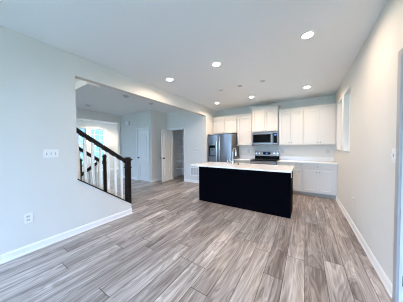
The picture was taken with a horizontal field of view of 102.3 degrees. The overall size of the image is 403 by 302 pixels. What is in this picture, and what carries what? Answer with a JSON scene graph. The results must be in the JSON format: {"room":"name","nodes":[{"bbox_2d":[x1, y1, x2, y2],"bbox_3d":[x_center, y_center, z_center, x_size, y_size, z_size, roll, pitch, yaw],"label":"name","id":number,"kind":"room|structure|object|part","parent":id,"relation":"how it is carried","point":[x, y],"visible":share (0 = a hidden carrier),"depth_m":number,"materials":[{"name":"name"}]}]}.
{"room":"open-plan kitchen","nodes":[
{"label":"open-plan kitchen","id":0,"kind":"room"},
{"bbox_2d":[79,129,104,162],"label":"window","id":1,"kind":"structure","parent":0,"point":[96,149],"depth_m":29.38,"materials":[{"name":"clear glass"}]},
{"bbox_2d":[76,120,117,171],"bbox_3d":[-7.315,-0.159,6.671,0.120,2.740,8.770,1,2,33],"label":"wall","id":2,"kind":"structure","parent":0,"point":[111,129],"depth_m":9.48,"materials":[{"name":"paint"}]},
{"bbox_2d":[76,126,87,163],"bbox_3d":[-6.243,-0.269,8.214,0.015,1.970,0.890,1,2,33],"label":"trim","id":3,"kind":"structure","parent":2,"relation":"attached to","point":[76,126],"depth_m":8.53,"materials":[{"name":"white wood"}]},
{"bbox_2d":[89,127,106,163],"bbox_3d":[-5.730,-0.292,9.013,0.015,1.970,0.890,1,2,33],"label":"trim","id":4,"kind":"structure","parent":2,"relation":"attached to","point":[89,127],"depth_m":8.76,"materials":[{"name":"white wood"}]},
{"bbox_2d":[76,108,121,176],"bbox_3d":[-5.419,-0.115,4.394,0.120,2.740,6.745,1,2,33],"label":"wall","id":5,"kind":"structure","parent":0,"point":[80,113],"depth_m":6.55,"materials":[{"name":"paint"}]},
{"bbox_2d":[0,26,216,254],"bbox_3d":[-1.696,-0.102,2.951,0.116,2.740,8.337,1,2,33],"label":"wall","id":6,"kind":"structure","parent":0,"point":[38,98],"depth_m":2.20,"materials":[{"name":"paint"}]},
{"bbox_2d":[24,212,32,223],"bbox_3d":[-2.200,0.853,2.063,0.010,0.125,0.080,1,2,33],"label":"wall outlet","id":7,"kind":"object","parent":6,"relation":"attached to","point":[28,217],"visible":1,"depth_m":2.06,"materials":[{"name":"plastic"}]},
{"bbox_2d":[43,149,58,157],"bbox_3d":[-2.072,0.035,2.241,0.020,0.114,0.163,1,2,33],"label":"light switch","id":8,"kind":"object","parent":6,"relation":"attached to","point":[48,153],"visible":1,"depth_m":2.23,"materials":[{"name":"plastic"}]},
{"bbox_2d":[0,208,131,263],"bbox_3d":[-2.644,1.265,1.364,0.024,0.097,4.578,1,2,33],"label":"baseboard","id":9,"kind":"structure","parent":6,"relation":"attached to","point":[8,256],"depth_m":2.30,"materials":[{"name":"white wood"}]},
{"bbox_2d":[76,127,132,203],"bbox_3d":[-1.707,0.437,2.942,0.136,1.660,0.947,1,2,33],"label":"stair railing","id":10,"kind":"object","parent":6,"relation":"on","point":[127,160],"visible":0.86,"depth_m":2.93,"materials":[{"name":"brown wood"}]},
{"bbox_3d":[-1.740,-0.064,2.883,0.060,0.656,0.835,1,2,33],"label":"handrail","id":11,"kind":"part","parent":10,"relation":"part of","materials":[{"name":"brown wood"}]},
{"bbox_3d":[-1.736,0.723,2.901,0.132,0.614,0.833,1,2,33],"label":"shoe rail","id":12,"kind":"part","parent":10,"relation":"part of","materials":[{"name":"brown wood"}]},
{"bbox_3d":[-1.486,0.693,3.290,0.136,1.129,0.136,1,2,33],"label":"newel post","id":13,"kind":"part","parent":10,"relation":"part of","materials":[{"name":"brown wood"}]},
{"bbox_2d":[121,110,165,179],"bbox_3d":[-2.556,-0.198,7.033,2.087,2.740,0.792,1,2,33],"label":"wall","id":14,"kind":"structure","parent":0,"point":[155,120],"depth_m":6.52,"materials":[{"name":"paint"}]},
{"bbox_2d":[137,129,148,180],"bbox_3d":[-2.286,0.171,6.433,0.673,2.013,0.163,1,2,33],"label":"door","id":15,"kind":"structure","parent":14,"relation":"in","point":[143,159],"depth_m":6.41,"materials":[{"name":"white wood"}]},
{"bbox_3d":[-2.290,0.158,6.434,0.430,1.655,0.071,1,2,33],"label":"panel moulding","id":16,"kind":"part","parent":15,"relation":"part of","materials":[{"name":"white wood"}]},
{"bbox_2d":[136,127,149,181],"bbox_3d":[-2.311,0.140,6.402,0.794,2.092,0.022,1,2,33],"label":"trim","id":17,"kind":"structure","parent":14,"relation":"attached to","point":[146,127],"depth_m":6.30,"materials":[{"name":"white wood"}]},
{"bbox_2d":[166,111,203,180],"bbox_3d":[-0.445,-0.206,6.810,1.947,2.740,1.113,1,2,33],"label":"wall","id":18,"kind":"structure","parent":0,"point":[192,122],"depth_m":6.21,"materials":[{"name":"paint"}]},
{"bbox_2d":[161,129,170,182],"bbox_3d":[-1.371,0.172,6.357,0.163,2.003,0.658,0,1,19],"label":"door","id":19,"kind":"structure","parent":18,"relation":"in","point":[165,134],"depth_m":6.30,"materials":[{"name":"white wood"}]},
{"bbox_3d":[-1.373,0.159,6.353,0.071,1.645,0.415,0,1,19],"label":"panel moulding","id":20,"kind":"part","parent":19,"relation":"part of","materials":[{"name":"white wood"}]},
{"bbox_2d":[169,127,184,180],"bbox_3d":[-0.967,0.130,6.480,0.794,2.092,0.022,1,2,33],"label":"trim","id":21,"kind":"structure","parent":18,"relation":"attached to","point":[182,127],"depth_m":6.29,"materials":[{"name":"white wood"}]},
{"bbox_2d":[185,179,198,182],"bbox_3d":[-0.238,1.134,6.040,0.918,0.097,0.024,1,2,33],"label":"baseboard","id":22,"kind":"structure","parent":18,"relation":"attached to","point":[186,180],"depth_m":6.10,"materials":[{"name":"white wood"}]},
{"bbox_2d":[190,167,198,175],"bbox_3d":[-0.256,0.762,6.047,0.400,0.316,0.012,1,2,33],"label":"air vent","id":23,"kind":"object","parent":18,"relation":"in","point":[194,171],"visible":0.99,"depth_m":6.05,"materials":[{"name":"plastic"}]},
{"bbox_2d":[0,0,387,123],"bbox_3d":[-2.912,-1.561,3.804,10.604,0.150,8.770,1,2,33],"label":"ceiling","id":24,"kind":"structure","parent":0,"point":[151,42],"depth_m":2.19,"materials":[{"name":"white paint"}]},
{"bbox_2d":[212,62,220,66],"bbox_3d":[0.256,-1.476,2.765,0.164,0.008,0.164,1,2,33],"label":"recessed light","id":25,"kind":"object","parent":24,"relation":"in","point":[215,64],"visible":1,"depth_m":2.77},
{"bbox_2d":[300,30,314,38],"bbox_3d":[1.342,-1.465,2.056,0.164,0.008,0.164,1,2,33],"label":"recessed light","id":26,"kind":"object","parent":24,"relation":"in","point":[308,34],"visible":1,"depth_m":2.04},
{"bbox_2d":[0,169,393,301],"bbox_3d":[-2.896,1.313,3.876,10.600,0.120,8.770,1,2,33],"label":"floor","id":27,"kind":"structure","parent":0,"point":[174,245],"depth_m":1.93,"materials":[{"name":"grey wood"}]},
{"bbox_2d":[80,158,96,186],"bbox_3d":[-3.032,0.729,3.715,0.814,1.054,0.940,1,2,33],"label":"guard","id":28,"kind":"object","parent":27,"relation":"on","point":[81,159],"visible":0.31,"depth_m":3.81,"materials":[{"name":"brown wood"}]},
{"bbox_3d":[-3.136,0.718,4.197,0.118,1.054,0.118,1,2,33],"label":"newel post","id":29,"kind":"part","parent":28,"relation":"part of","materials":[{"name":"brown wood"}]},
{"bbox_3d":[-2.711,0.601,3.505,0.050,0.752,0.940,1,2,33],"label":"handrail","id":30,"kind":"part","parent":28,"relation":"part of","materials":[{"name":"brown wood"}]},
{"bbox_2d":[208,133,238,162],"bbox_3d":[0.773,0.284,5.812,0.912,1.755,0.814,1,2,33],"label":"refrigerator","id":31,"kind":"object","parent":27,"relation":"on","point":[220,146],"visible":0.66,"depth_m":5.49,"materials":[{"name":"metal"}]},
{"bbox_3d":[0.411,-0.048,5.670,0.452,1.040,0.072,1,2,33],"label":"door","id":32,"kind":"part","parent":31,"relation":"part of","materials":[{"name":"silver metal"}]},
{"bbox_3d":[0.799,-0.044,5.421,0.452,1.040,0.072,1,2,33],"label":"door","id":33,"kind":"part","parent":31,"relation":"part of","materials":[{"name":"silver metal"}]},
{"bbox_2d":[234,160,249,163],"bbox_3d":[1.469,0.742,5.517,0.525,0.883,0.638,1,2,33],"label":"base cabinet","id":34,"kind":"object","parent":27,"relation":"on","point":[235,161],"visible":0.12,"depth_m":5.29,"materials":[{"name":"white wood"}]},
{"bbox_2d":[234,155,254,160],"bbox_3d":[1.464,0.232,5.505,0.542,0.135,0.639,1,2,33],"label":"countertop","id":35,"kind":"structure","parent":34,"relation":"on","point":[242,157],"depth_m":5.70,"materials":[{"name":"white stone"}]},
{"bbox_2d":[199,166,292,218],"bbox_3d":[0.952,0.788,3.776,2.012,0.883,0.622,1,2,33],"label":"kitchen island","id":36,"kind":"object","parent":27,"relation":"on","point":[267,192],"visible":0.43,"depth_m":3.38,"materials":[{"name":"black wood"}]},
{"bbox_2d":[191,162,294,172],"bbox_3d":[0.873,0.334,3.663,2.089,0.030,0.910,1,2,33],"label":"island countertop","id":37,"kind":"structure","parent":36,"relation":"on","point":[244,166],"depth_m":3.40,"materials":[{"name":"white stone"}]},
{"bbox_2d":[230,148,236,163],"bbox_3d":[0.780,0.119,3.901,0.212,0.387,0.104,-1,2,-28],"label":"faucet","id":38,"kind":"object","parent":37,"relation":"on","point":[232,161],"visible":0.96,"depth_m":3.86,"materials":[{"name":"silver metal"}]},
{"bbox_3d":[1.789,0.796,3.235,0.018,0.883,0.574,1,2,33],"label":"panel","id":39,"kind":"part","parent":36,"relation":"part of","materials":[{"name":"wood"}]},
{"bbox_2d":[250,151,278,164],"bbox_3d":[1.994,0.586,5.116,0.768,1.170,0.681,1,2,33],"label":"electric range","id":40,"kind":"object","parent":27,"relation":"on","point":[261,157],"visible":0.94,"depth_m":5.18,"materials":[{"name":"metal"}]},
{"bbox_2d":[250,160,276,164],"bbox_3d":[1.995,0.731,5.119,0.768,0.880,0.681,1,2,33],"label":"oven","id":41,"kind":"object","parent":40,"relation":"in","point":[271,162],"depth_m":4.85,"materials":[{"name":"silver metal"}]},
{"bbox_2d":[251,159,278,160],"bbox_3d":[1.993,0.278,5.110,0.768,0.025,0.537,1,2,33],"label":"cooktop","id":42,"kind":"object","parent":40,"relation":"in","point":[251,159],"depth_m":5.07,"materials":[{"name":"black glass"}]},
{"bbox_3d":[2.153,0.076,5.356,0.752,0.165,0.065,1,2,33],"label":"control panel","id":43,"kind":"part","parent":40,"relation":"part of","materials":[{"name":"metal"}]},
{"bbox_2d":[277,162,301,194],"bbox_3d":[2.605,0.753,4.788,0.605,0.883,0.638,1,2,33],"label":"base cabinet","id":44,"kind":"object","parent":27,"relation":"on","point":[297,171],"visible":0.52,"depth_m":4.46,"materials":[{"name":"white wood"}]},
{"bbox_3d":[2.452,0.399,4.544,0.561,0.117,0.020,1,2,33],"label":"drawer","id":45,"kind":"part","parent":44,"relation":"part of","materials":[{"name":"white wood"}]},
{"bbox_3d":[2.453,0.787,4.552,0.554,0.574,0.024,1,2,33],"label":"door","id":46,"kind":"part","parent":44,"relation":"part of","materials":[{"name":"white wood"}]},
{"bbox_2d":[302,163,336,198],"bbox_3d":[3.172,0.758,4.425,0.738,0.883,0.638,1,2,33],"label":"base cabinet","id":47,"kind":"object","parent":27,"relation":"on","point":[318,180],"visible":0.99,"depth_m":4.17,"materials":[{"name":"white wood"}]},
{"bbox_2d":[277,156,337,163],"bbox_3d":[2.913,0.246,4.575,1.349,0.135,0.639,1,2,33],"label":"countertop","id":48,"kind":"structure","parent":47,"relation":"on","point":[292,159],"depth_m":4.64,"materials":[{"name":"white stone"}]},
{"bbox_3d":[2.866,0.791,4.287,0.322,0.574,0.024,1,2,33],"label":"door","id":49,"kind":"part","parent":47,"relation":"part of","materials":[{"name":"white wood"}]},
{"bbox_3d":[3.004,0.404,4.190,0.659,0.117,0.020,1,2,33],"label":"drawer","id":50,"kind":"part","parent":47,"relation":"part of","materials":[{"name":"white wood"}]},
{"bbox_3d":[3.144,0.794,4.109,0.322,0.574,0.024,1,2,33],"label":"door","id":51,"kind":"part","parent":47,"relation":"part of","materials":[{"name":"white wood"}]},
{"bbox_2d":[217,95,334,159],"bbox_3d":[2.038,-0.191,5.577,4.164,2.740,0.120,1,2,33],"label":"wall","id":52,"kind":"structure","parent":0,"point":[289,150],"depth_m":4.99,"materials":[{"name":"paint"}]},
{"bbox_2d":[213,115,236,134],"bbox_3d":[0.909,-0.948,5.995,0.950,0.628,0.358,1,2,33],"label":"upper cabinet","id":53,"kind":"object","parent":52,"relation":"attached to","point":[222,124],"visible":0.98,"depth_m":5.86,"materials":[{"name":"white wood"}]},
{"bbox_3d":[0.641,-0.903,5.999,0.448,0.509,0.024,1,2,33],"label":"door","id":54,"kind":"part","parent":53,"relation":"part of","materials":[{"name":"white wood"}]},
{"bbox_3d":[0.825,-1.224,5.859,0.950,0.070,0.042,1,2,33],"label":"crown moulding","id":55,"kind":"part","parent":53,"relation":"part of","materials":[{"name":"white wood"}]},
{"bbox_3d":[1.024,-0.900,5.753,0.448,0.509,0.024,1,2,33],"label":"door","id":56,"kind":"part","parent":53,"relation":"part of","materials":[{"name":"white wood"}]},
{"bbox_2d":[237,113,254,145],"bbox_3d":[1.528,-0.720,5.604,0.513,1.073,0.358,1,2,33],"label":"upper cabinet","id":57,"kind":"object","parent":52,"relation":"attached to","point":[244,121],"visible":0.98,"depth_m":5.49,"materials":[{"name":"white wood"}]},
{"bbox_3d":[1.442,-1.218,5.463,0.513,0.070,0.042,1,2,33],"label":"crown moulding","id":58,"kind":"part","parent":57,"relation":"part of","materials":[{"name":"white wood"}]},
{"bbox_3d":[1.451,-0.673,5.486,0.466,0.954,0.024,1,2,33],"label":"door","id":59,"kind":"part","parent":57,"relation":"part of","materials":[{"name":"white wood"}]},
{"bbox_2d":[240,155,254,158],"bbox_3d":[1.631,0.209,5.766,0.542,0.104,0.019,1,2,33],"label":"backsplash","id":60,"kind":"structure","parent":52,"relation":"attached to","point":[241,156],"depth_m":5.75,"materials":[{"name":"white tile"}]},
{"bbox_2d":[250,104,280,132],"bbox_3d":[2.058,-0.999,5.219,0.850,0.783,0.420,1,2,33],"label":"upper cabinet","id":61,"kind":"object","parent":52,"relation":"attached to","point":[265,118],"visible":0.99,"depth_m":5.05,"materials":[{"name":"white wood"}]},
{"bbox_3d":[1.812,-0.948,5.173,0.356,0.654,0.024,1,2,33],"label":"door","id":62,"kind":"part","parent":61,"relation":"part of","materials":[{"name":"white wood"}]},
{"bbox_2d":[252,131,278,144],"bbox_3d":[2.058,-0.397,5.215,0.778,0.410,0.454,1,2,33],"label":"microwave","id":63,"kind":"object","parent":61,"relation":"attached to","point":[258,138],"visible":0.94,"depth_m":5.05,"materials":[{"name":"metal"}]},
{"bbox_3d":[2.036,-1.349,5.181,0.850,0.080,0.339,1,2,33],"label":"crown moulding","id":64,"kind":"part","parent":61,"relation":"part of","materials":[{"name":"white wood"}]},
{"bbox_3d":[2.117,-0.945,4.977,0.356,0.654,0.024,1,2,33],"label":"door","id":65,"kind":"part","parent":61,"relation":"part of","materials":[{"name":"white wood"}]},
{"bbox_2d":[278,107,303,144],"bbox_3d":[2.677,-0.709,4.867,0.638,1.073,0.358,1,2,33],"label":"upper cabinet","id":66,"kind":"object","parent":52,"relation":"attached to","point":[290,119],"visible":1,"depth_m":4.73,"materials":[{"name":"white wood"}]},
{"bbox_3d":[2.475,-0.663,4.829,0.292,0.954,0.024,1,2,33],"label":"door","id":67,"kind":"part","parent":66,"relation":"part of","materials":[{"name":"white wood"}]},
{"bbox_3d":[2.591,-1.207,4.726,0.638,0.070,0.042,1,2,33],"label":"crown moulding","id":68,"kind":"part","parent":66,"relation":"part of","materials":[{"name":"white wood"}]},
{"bbox_3d":[2.726,-0.661,4.667,0.292,0.954,0.024,1,2,33],"label":"door","id":69,"kind":"part","parent":66,"relation":"part of","materials":[{"name":"white wood"}]},
{"bbox_2d":[280,156,333,160],"bbox_3d":[3.080,0.223,4.836,1.349,0.104,0.019,1,2,33],"label":"backsplash","id":70,"kind":"structure","parent":52,"relation":"attached to","point":[281,157],"depth_m":4.78,"materials":[{"name":"white tile"}]},
{"bbox_2d":[303,103,336,144],"bbox_3d":[3.248,-0.704,4.500,0.715,1.073,0.358,1,2,33],"label":"upper cabinet","id":71,"kind":"object","parent":52,"relation":"attached to","point":[319,121],"visible":1,"depth_m":4.36,"materials":[{"name":"white wood"}]},
{"bbox_3d":[3.030,-0.658,4.473,0.330,0.954,0.024,1,2,33],"label":"door","id":72,"kind":"part","parent":71,"relation":"part of","materials":[{"name":"white wood"}]},
{"bbox_3d":[3.162,-1.201,4.359,0.715,0.070,0.042,1,2,33],"label":"crown moulding","id":73,"kind":"part","parent":71,"relation":"part of","materials":[{"name":"white wood"}]},
{"bbox_3d":[3.314,-0.655,4.291,0.330,0.954,0.024,1,2,33],"label":"door","id":74,"kind":"part","parent":71,"relation":"part of","materials":[{"name":"white wood"}]},
{"bbox_2d":[334,0,402,301],"bbox_3d":[1.454,-0.072,0.929,0.125,2.740,8.337,1,2,33],"label":"wall","id":75,"kind":"structure","parent":0,"point":[366,173],"depth_m":1.86,"materials":[{"name":"paint"}]},
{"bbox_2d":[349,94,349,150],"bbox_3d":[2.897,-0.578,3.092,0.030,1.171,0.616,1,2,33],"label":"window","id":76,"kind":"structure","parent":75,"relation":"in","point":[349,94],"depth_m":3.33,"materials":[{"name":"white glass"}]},
{"bbox_2d":[336,196,392,298],"bbox_3d":[2.510,1.198,2.732,0.024,0.097,3.150,1,2,33],"label":"baseboard","id":77,"kind":"structure","parent":75,"relation":"attached to","point":[388,285],"depth_m":1.89,"materials":[{"name":"white wood"}]},
{"bbox_2d":[391,148,395,162],"bbox_3d":[1.690,0.039,1.433,0.020,0.125,0.075,1,2,33],"label":"light switch","id":78,"kind":"object","parent":75,"relation":"attached to","point":[393,154],"visible":0.86,"depth_m":1.43,"materials":[{"name":"plastic"}]},
{"bbox_2d":[392,48,402,301],"bbox_3d":[1.393,0.241,0.970,0.018,2.112,0.969,1,2,33],"label":"trim","id":79,"kind":"structure","parent":75,"relation":"attached to","point":[399,119],"depth_m":1.34,"materials":[{"name":"white wood"}]},
{"bbox_3d":[-3.231,0.089,2.540,0.080,2.396,3.180,1,2,33],"label":"wall","id":80,"kind":"structure","parent":0,"visible":0},
{"bbox_2d":[79,147,106,190],"bbox_3d":[-2.712,0.257,3.343,0.108,2.013,1.483,1,2,33],"label":"stair railing","id":81,"kind":"object","parent":80,"relation":"on","point":[104,156],"visible":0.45,"depth_m":3.86,"materials":[{"name":"brown wood"}]},
{"bbox_3d":[-2.741,-0.205,3.290,0.060,1.086,1.385,1,2,33],"label":"handrail","id":82,"kind":"part","parent":81,"relation":"part of","materials":[{"name":"brown wood"}]},
{"bbox_3d":[-2.337,0.664,3.932,0.106,1.164,0.106,1,2,33],"label":"newel post","id":83,"kind":"part","parent":81,"relation":"part of","materials":[{"name":"brown wood"}]}
]}

